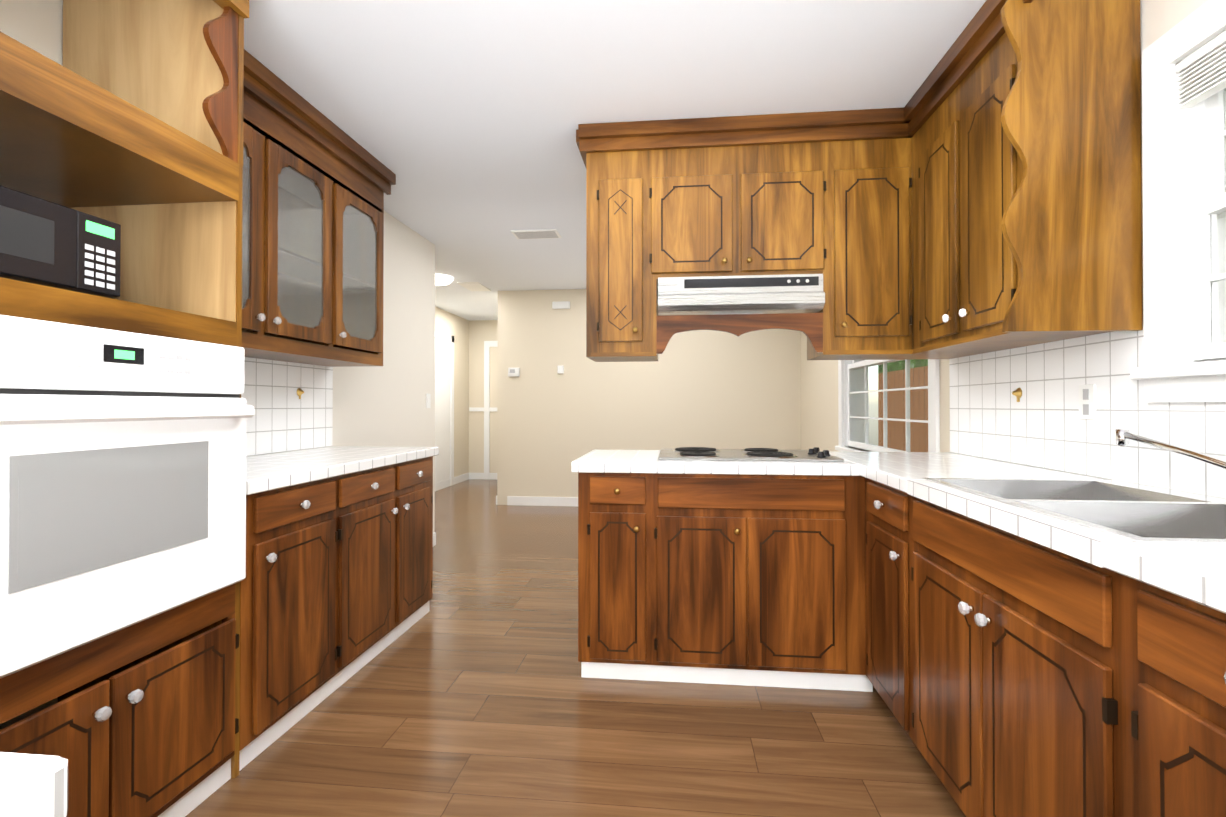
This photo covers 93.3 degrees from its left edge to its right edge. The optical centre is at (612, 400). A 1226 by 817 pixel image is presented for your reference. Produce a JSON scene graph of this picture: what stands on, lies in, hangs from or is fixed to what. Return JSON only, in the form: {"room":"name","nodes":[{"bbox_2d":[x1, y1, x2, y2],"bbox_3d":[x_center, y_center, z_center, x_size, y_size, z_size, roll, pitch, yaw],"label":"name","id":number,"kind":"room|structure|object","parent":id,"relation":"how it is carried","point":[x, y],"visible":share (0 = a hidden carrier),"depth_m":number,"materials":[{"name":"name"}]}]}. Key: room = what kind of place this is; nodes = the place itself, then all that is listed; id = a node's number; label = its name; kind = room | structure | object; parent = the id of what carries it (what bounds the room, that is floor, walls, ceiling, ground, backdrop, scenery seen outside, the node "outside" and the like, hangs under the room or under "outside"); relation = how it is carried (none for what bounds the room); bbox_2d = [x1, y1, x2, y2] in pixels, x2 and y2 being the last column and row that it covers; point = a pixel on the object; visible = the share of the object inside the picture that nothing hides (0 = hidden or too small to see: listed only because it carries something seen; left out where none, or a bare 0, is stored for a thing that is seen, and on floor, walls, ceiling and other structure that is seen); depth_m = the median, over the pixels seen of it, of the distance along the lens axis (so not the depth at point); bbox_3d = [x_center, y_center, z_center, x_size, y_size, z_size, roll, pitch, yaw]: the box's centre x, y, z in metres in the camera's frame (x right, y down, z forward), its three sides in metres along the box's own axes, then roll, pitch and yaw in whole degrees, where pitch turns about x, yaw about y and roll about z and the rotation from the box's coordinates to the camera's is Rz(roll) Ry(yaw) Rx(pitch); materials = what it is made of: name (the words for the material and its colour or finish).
{"room":"kitchen","nodes":[
{"label":"kitchen","id":0,"kind":"room"},
{"bbox_2d":[0,0,434,729],"bbox_3d":[-1.810,-0.074,1.871,0.120,2.440,5.720,0,0,6],"label":"wall","id":1,"kind":"structure","parent":0,"point":[380,406],"depth_m":3.99,"materials":[{"name":"beige paint"}]},
{"bbox_2d":[241,357,332,455],"bbox_3d":[-1.672,0.027,2.570,0.005,0.450,1.449,0,0,6],"label":"tile backsplash","id":2,"kind":"structure","parent":1,"relation":"attached to","point":[281,421],"depth_m":2.90,"materials":[{"name":"white tile"}]},
{"bbox_2d":[297,388,303,398],"bbox_3d":[-1.612,-0.039,2.996,0.024,0.057,0.044,0,0,6],"label":"hook","id":3,"kind":"object","parent":2,"relation":"attached to","point":[299,391],"depth_m":2.99,"materials":[{"name":"brown metal"}]},
{"bbox_2d":[242,49,349,364],"bbox_3d":[-1.527,-0.744,2.334,0.330,1.088,0.995,0,0,6],"label":"upper cabinet","id":4,"kind":"object","parent":1,"relation":"attached to","point":[316,184],"depth_m":2.45,"materials":[{"name":"brown wood"}]},
{"bbox_2d":[320,137,389,366],"bbox_3d":[-1.460,-0.739,2.969,0.330,1.088,0.573,0,0,6],"label":"upper cabinet","id":5,"kind":"object","parent":1,"relation":"attached to","point":[367,180],"depth_m":3.02,"materials":[{"name":"brown wood"}]},
{"bbox_2d":[426,393,430,407],"bbox_3d":[-1.457,0.000,4.576,0.012,0.115,0.075,0,0,6],"label":"light switch","id":6,"kind":"object","parent":1,"relation":"attached to","point":[428,396],"depth_m":4.57,"materials":[{"name":"white plastic"}]},
{"bbox_2d":[433,532,435,545],"bbox_3d":[-1.515,1.113,4.009,0.014,0.100,1.414,0,0,6],"label":"baseboard","id":7,"kind":"structure","parent":1,"relation":"attached to","point":[434,534],"depth_m":4.67,"materials":[{"name":"white wood"}]},
{"bbox_2d":[435,307,470,476],"bbox_3d":[-2.496,-0.034,6.881,0.120,2.440,4.340,0,0,6],"label":"wall","id":8,"kind":"structure","parent":0,"point":[446,322],"depth_m":8.57,"materials":[{"name":"beige paint"}]},
{"bbox_2d":[435,330,468,490],"bbox_3d":[-2.425,0.126,6.872,0.020,2.120,4.100,0,0,6],"label":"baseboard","id":9,"kind":"structure","parent":8,"relation":"attached to","point":[444,407],"depth_m":7.95,"materials":[{"name":"white wood"}]},
{"bbox_2d":[471,320,494,472],"bbox_3d":[-1.647,-0.018,8.912,1.080,2.440,0.120,0,0,6],"label":"wall","id":10,"kind":"structure","parent":0,"point":[471,337],"depth_m":8.89,"materials":[{"name":"beige paint"}]},
{"bbox_2d":[469,341,497,479],"bbox_3d":[-1.654,0.142,8.838,1.080,2.120,0.028,0,0,6],"label":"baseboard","id":11,"kind":"structure","parent":10,"relation":"attached to","point":[486,475],"depth_m":8.86,"materials":[{"name":"white wood"}]},
{"bbox_2d":[495,291,507,504],"bbox_3d":[-1.136,-0.027,7.752,0.120,2.440,2.320,0,0,6],"label":"wall","id":12,"kind":"structure","parent":0,"point":[501,325],"depth_m":6.60,"materials":[{"name":"beige paint"}]},
{"bbox_2d":[493,407,496,504],"bbox_3d":[-1.209,0.643,7.687,0.014,1.100,2.214,0,0,6],"label":"baseboard","id":13,"kind":"structure","parent":12,"relation":"attached to","point":[494,408],"depth_m":8.85,"materials":[{"name":"white wood"}]},
{"bbox_2d":[185,479,965,816],"bbox_3d":[-0.494,1.212,3.843,5.100,0.100,10.300,0,0,6],"label":"floor","id":14,"kind":"structure","parent":0,"point":[471,693],"depth_m":2.00,"materials":[{"name":"wood"}]},
{"bbox_2d":[0,752,67,816],"bbox_3d":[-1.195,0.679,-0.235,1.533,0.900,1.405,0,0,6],"label":"trash can","id":15,"kind":"object","parent":14,"relation":"on","point":[33,785],"visible":1,"depth_m":0.37,"materials":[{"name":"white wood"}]},
{"bbox_2d":[0,0,248,816],"bbox_3d":[-1.466,-0.077,1.394,0.650,2.438,0.846,0,0,6],"label":"tall cabinet","id":16,"kind":"object","parent":14,"relation":"on","point":[128,116],"visible":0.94,"depth_m":1.59,"materials":[{"name":"brown wood"}]},
{"bbox_2d":[0,185,120,298],"bbox_3d":[-1.401,-0.341,1.221,0.352,0.192,0.441,0,0,6],"label":"microwave","id":17,"kind":"object","parent":16,"relation":"in","point":[47,243],"visible":0.92,"depth_m":1.27,"materials":[{"name":"black"}]},
{"bbox_2d":[0,315,253,678],"bbox_3d":[-1.416,0.190,1.387,0.645,0.713,0.797,0,0,6],"label":"wall oven","id":18,"kind":"object","parent":16,"relation":"in","point":[122,479],"visible":1,"depth_m":1.32,"materials":[{"name":"white metal"}]},
{"bbox_2d":[239,474,342,770],"bbox_3d":[-1.410,0.720,2.059,0.618,0.855,0.497,0,0,6],"label":"base cabinet","id":19,"kind":"object","parent":14,"relation":"on","point":[336,587],"depth_m":1.98,"materials":[{"name":"brown wood"}]},
{"bbox_2d":[246,446,438,489],"bbox_3d":[-1.356,0.274,2.535,0.628,0.045,1.448,0,0,6],"label":"countertop","id":20,"kind":"structure","parent":19,"relation":"on","point":[290,466],"depth_m":2.43,"materials":[{"name":"white tile"}]},
{"bbox_2d":[343,462,402,683],"bbox_3d":[-1.358,0.724,2.545,0.618,0.855,0.482,0,0,6],"label":"base cabinet","id":21,"kind":"object","parent":14,"relation":"on","point":[372,495],"depth_m":2.52,"materials":[{"name":"brown wood"}]},
{"bbox_2d":[403,454,438,632],"bbox_3d":[-1.310,0.728,3.006,0.618,0.855,0.444,0,0,6],"label":"base cabinet","id":22,"kind":"object","parent":14,"relation":"on","point":[417,472],"depth_m":2.97,"materials":[{"name":"brown wood"}]},
{"bbox_2d":[587,469,850,690],"bbox_3d":[0.442,0.725,2.637,1.018,0.855,0.627,0,0,6],"label":"base cabinet","id":23,"kind":"object","parent":14,"relation":"on","point":[707,576],"depth_m":2.33,"materials":[{"name":"brown wood"}]},
{"bbox_2d":[571,449,858,476],"bbox_3d":[0.432,0.275,2.653,1.145,0.045,0.665,0,0,6],"label":"countertop","id":24,"kind":"structure","parent":23,"relation":"on","point":[595,459],"depth_m":2.35,"materials":[{"name":"white tile"}]},
{"bbox_2d":[658,447,843,461],"bbox_3d":[0.597,0.234,2.659,0.760,0.036,0.500,0,0,6],"label":"cooktop","id":25,"kind":"object","parent":24,"relation":"in","point":[745,454],"visible":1,"depth_m":2.50,"materials":[{"name":"silver metal"}]},
{"bbox_2d":[863,473,902,726],"bbox_3d":[1.258,0.719,1.984,0.618,0.855,0.395,0,0,6],"label":"base cabinet","id":26,"kind":"object","parent":14,"relation":"on","point":[882,501],"depth_m":2.04,"materials":[{"name":"brown wood"}]},
{"bbox_2d":[903,489,1102,816],"bbox_3d":[1.191,0.714,1.355,0.618,0.855,0.870,0,0,6],"label":"base cabinet","id":27,"kind":"object","parent":14,"relation":"on","point":[1005,660],"depth_m":1.30,"materials":[{"name":"brown wood"}]},
{"bbox_2d":[829,451,1225,604],"bbox_3d":[1.135,0.260,0.867,0.629,0.045,4.070,0,0,6],"label":"countertop","id":28,"kind":"structure","parent":27,"relation":"on","point":[1196,568],"depth_m":1.22,"materials":[{"name":"white tile"}]},
{"bbox_2d":[922,478,1225,544],"bbox_3d":[1.201,0.325,1.362,0.555,0.175,0.850,0,0,6],"label":"steel double sink","id":29,"kind":"object","parent":28,"relation":"in","point":[1137,513],"visible":0.21,"depth_m":1.35,"materials":[{"name":"silver"}]},
{"bbox_2d":[1115,429,1225,468],"bbox_3d":[1.439,0.158,1.396,0.067,0.158,0.525,0,0,6],"label":"chrome faucet","id":30,"kind":"object","parent":28,"relation":"on","point":[1124,437],"visible":1,"depth_m":1.50,"materials":[{"name":"silver metal"}]},
{"bbox_2d":[1103,561,1225,816],"bbox_3d":[1.121,0.709,0.694,0.618,0.855,0.460,0,0,6],"label":"base cabinet","id":31,"kind":"object","parent":14,"relation":"on","point":[1164,645],"depth_m":0.88,"materials":[{"name":"brown wood"}]},
{"bbox_2d":[244,0,985,320],"bbox_3d":[-0.494,-1.328,3.863,5.100,0.100,10.300,0,0,6],"label":"ceiling","id":32,"kind":"structure","parent":0,"point":[461,119],"depth_m":2.33,"materials":[{"name":"white paint"}]},
{"bbox_2d":[435,274,452,285],"bbox_3d":[-1.785,-1.221,5.910,0.300,0.080,0.300,0,0,6],"label":"light","id":33,"kind":"object","parent":32,"relation":"attached to","point":[440,279],"visible":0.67,"depth_m":5.83,"materials":[{"name":"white glass"}]},
{"bbox_2d":[457,282,490,290],"bbox_3d":[-1.521,-1.253,6.360,0.230,0.009,0.450,0,0,6],"label":"ceiling vent","id":34,"kind":"object","parent":32,"relation":"in","point":[472,286],"depth_m":6.32,"materials":[{"name":"white plastic"}]},
{"bbox_2d":[510,229,561,238],"bbox_3d":[-0.582,-1.267,4.405,0.350,0.013,0.200,0,0,6],"label":"ceiling vent","id":35,"kind":"object","parent":32,"relation":"in","point":[526,234],"depth_m":4.39,"materials":[{"name":"white plastic"}]},
{"bbox_2d":[508,289,800,496],"bbox_3d":[0.421,-0.037,6.481,3.245,2.440,0.120,0,0,6],"label":"wall","id":36,"kind":"structure","parent":0,"point":[711,389],"depth_m":6.45,"materials":[{"name":"beige paint"}]},
{"bbox_2d":[508,368,519,376],"bbox_3d":[-1.120,-0.321,6.571,0.128,0.091,0.030,0,0,6],"label":"thermostat","id":37,"kind":"object","parent":36,"relation":"attached to","point":[513,372],"depth_m":6.56,"materials":[{"name":"white plastic"}]},
{"bbox_2d":[507,496,577,505],"bbox_3d":[0.396,1.132,6.407,3.210,0.100,0.014,0,0,6],"label":"baseboard","id":38,"kind":"structure","parent":36,"relation":"attached to","point":[511,500],"depth_m":6.53,"materials":[{"name":"white wood"}]},
{"bbox_2d":[557,365,563,373],"bbox_3d":[-0.588,-0.352,6.515,0.068,0.090,0.030,0,0,6],"label":"thermostat","id":39,"kind":"object","parent":36,"relation":"attached to","point":[560,369],"depth_m":6.50,"materials":[{"name":"white plastic"}]},
{"bbox_2d":[552,301,569,308],"bbox_3d":[-0.583,-1.076,6.520,0.194,0.080,0.030,0,0,6],"label":"door chime","id":40,"kind":"object","parent":36,"relation":"attached to","point":[563,304],"depth_m":6.51,"materials":[{"name":"white plastic"}]},
{"bbox_2d":[801,0,1223,479],"bbox_3d":[1.712,-0.069,2.513,0.160,2.440,7.740,0,0,6],"label":"wall","id":41,"kind":"structure","parent":0,"point":[819,378],"depth_m":4.88,"materials":[{"name":"beige paint"}]},
{"bbox_2d":[584,120,655,361],"bbox_3d":[0.045,-0.740,2.867,0.310,1.088,0.337,0,0,6],"label":"upper cabinet","id":42,"kind":"object","parent":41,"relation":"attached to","point":[620,157],"depth_m":2.70,"materials":[{"name":"brown wood"}]},
{"bbox_2d":[656,112,819,360],"bbox_3d":[0.591,-0.741,2.810,0.791,1.088,0.336,0,0,6],"label":"upper cabinet","id":43,"kind":"object","parent":41,"relation":"attached to","point":[736,195],"depth_m":2.65,"materials":[{"name":"brown wood"}]},
{"bbox_2d":[658,274,824,314],"bbox_3d":[0.588,-0.481,2.771,0.734,0.168,0.370,0,0,6],"label":"steel range hood","id":44,"kind":"object","parent":43,"relation":"attached to","point":[760,294],"visible":0.9,"depth_m":2.61,"materials":[{"name":"grey metal"}]},
{"bbox_2d":[820,108,891,359],"bbox_3d":[1.156,-0.741,2.749,0.385,1.088,0.337,0,0,6],"label":"upper cabinet","id":45,"kind":"object","parent":41,"relation":"attached to","point":[856,145],"depth_m":2.59,"materials":[{"name":"brown wood"}]},
{"bbox_2d":[835,359,939,451],"bbox_3d":[1.832,-0.273,3.859,0.205,1.470,1.820,0,0,6],"label":"dining room window","id":46,"kind":"structure","parent":41,"relation":"in","point":[853,411],"depth_m":4.17,"materials":[{"name":"white wood"}]},
{"bbox_2d":[892,0,1142,359],"bbox_3d":[1.396,-0.746,2.134,0.372,1.088,0.870,0,0,6],"label":"upper cabinet","id":47,"kind":"object","parent":41,"relation":"attached to","point":[980,192],"depth_m":1.72,"materials":[{"name":"brown wood"}]},
{"bbox_2d":[949,326,1225,498],"bbox_3d":[1.450,0.008,0.831,0.005,0.460,4.080,0,0,6],"label":"tile backsplash","id":48,"kind":"structure","parent":41,"relation":"attached to","point":[1040,424],"depth_m":1.93,"materials":[{"name":"white tile"}]},
{"bbox_2d":[1012,388,1021,401],"bbox_3d":[1.589,-0.024,2.284,0.024,0.057,0.044,0,0,6],"label":"hook","id":49,"kind":"object","parent":48,"relation":"attached to","point":[1017,392],"depth_m":2.28,"materials":[{"name":"brown metal"}]},
{"bbox_2d":[1079,384,1095,419],"bbox_3d":[1.557,0.004,1.902,0.008,0.115,0.075,0,0,6],"label":"outlet","id":50,"kind":"object","parent":48,"relation":"attached to","point":[1087,401],"depth_m":1.89,"materials":[{"name":"white plastic"}]},
{"bbox_2d":[1130,0,1225,401],"bbox_3d":[1.527,-0.506,0.982,0.205,1.010,1.390,0,0,6],"label":"window","id":51,"kind":"structure","parent":41,"relation":"in","point":[1184,157],"depth_m":1.55,"materials":[{"name":"white wood"}]},
{"label":"outside","id":52,"kind":"structure","parent":0,"visible":0},
{"bbox_2d":[878,359,927,451],"bbox_3d":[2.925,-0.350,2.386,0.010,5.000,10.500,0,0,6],"label":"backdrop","id":53,"kind":"structure","parent":52,"point":[916,444],"depth_m":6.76,"materials":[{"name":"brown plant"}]}
]}

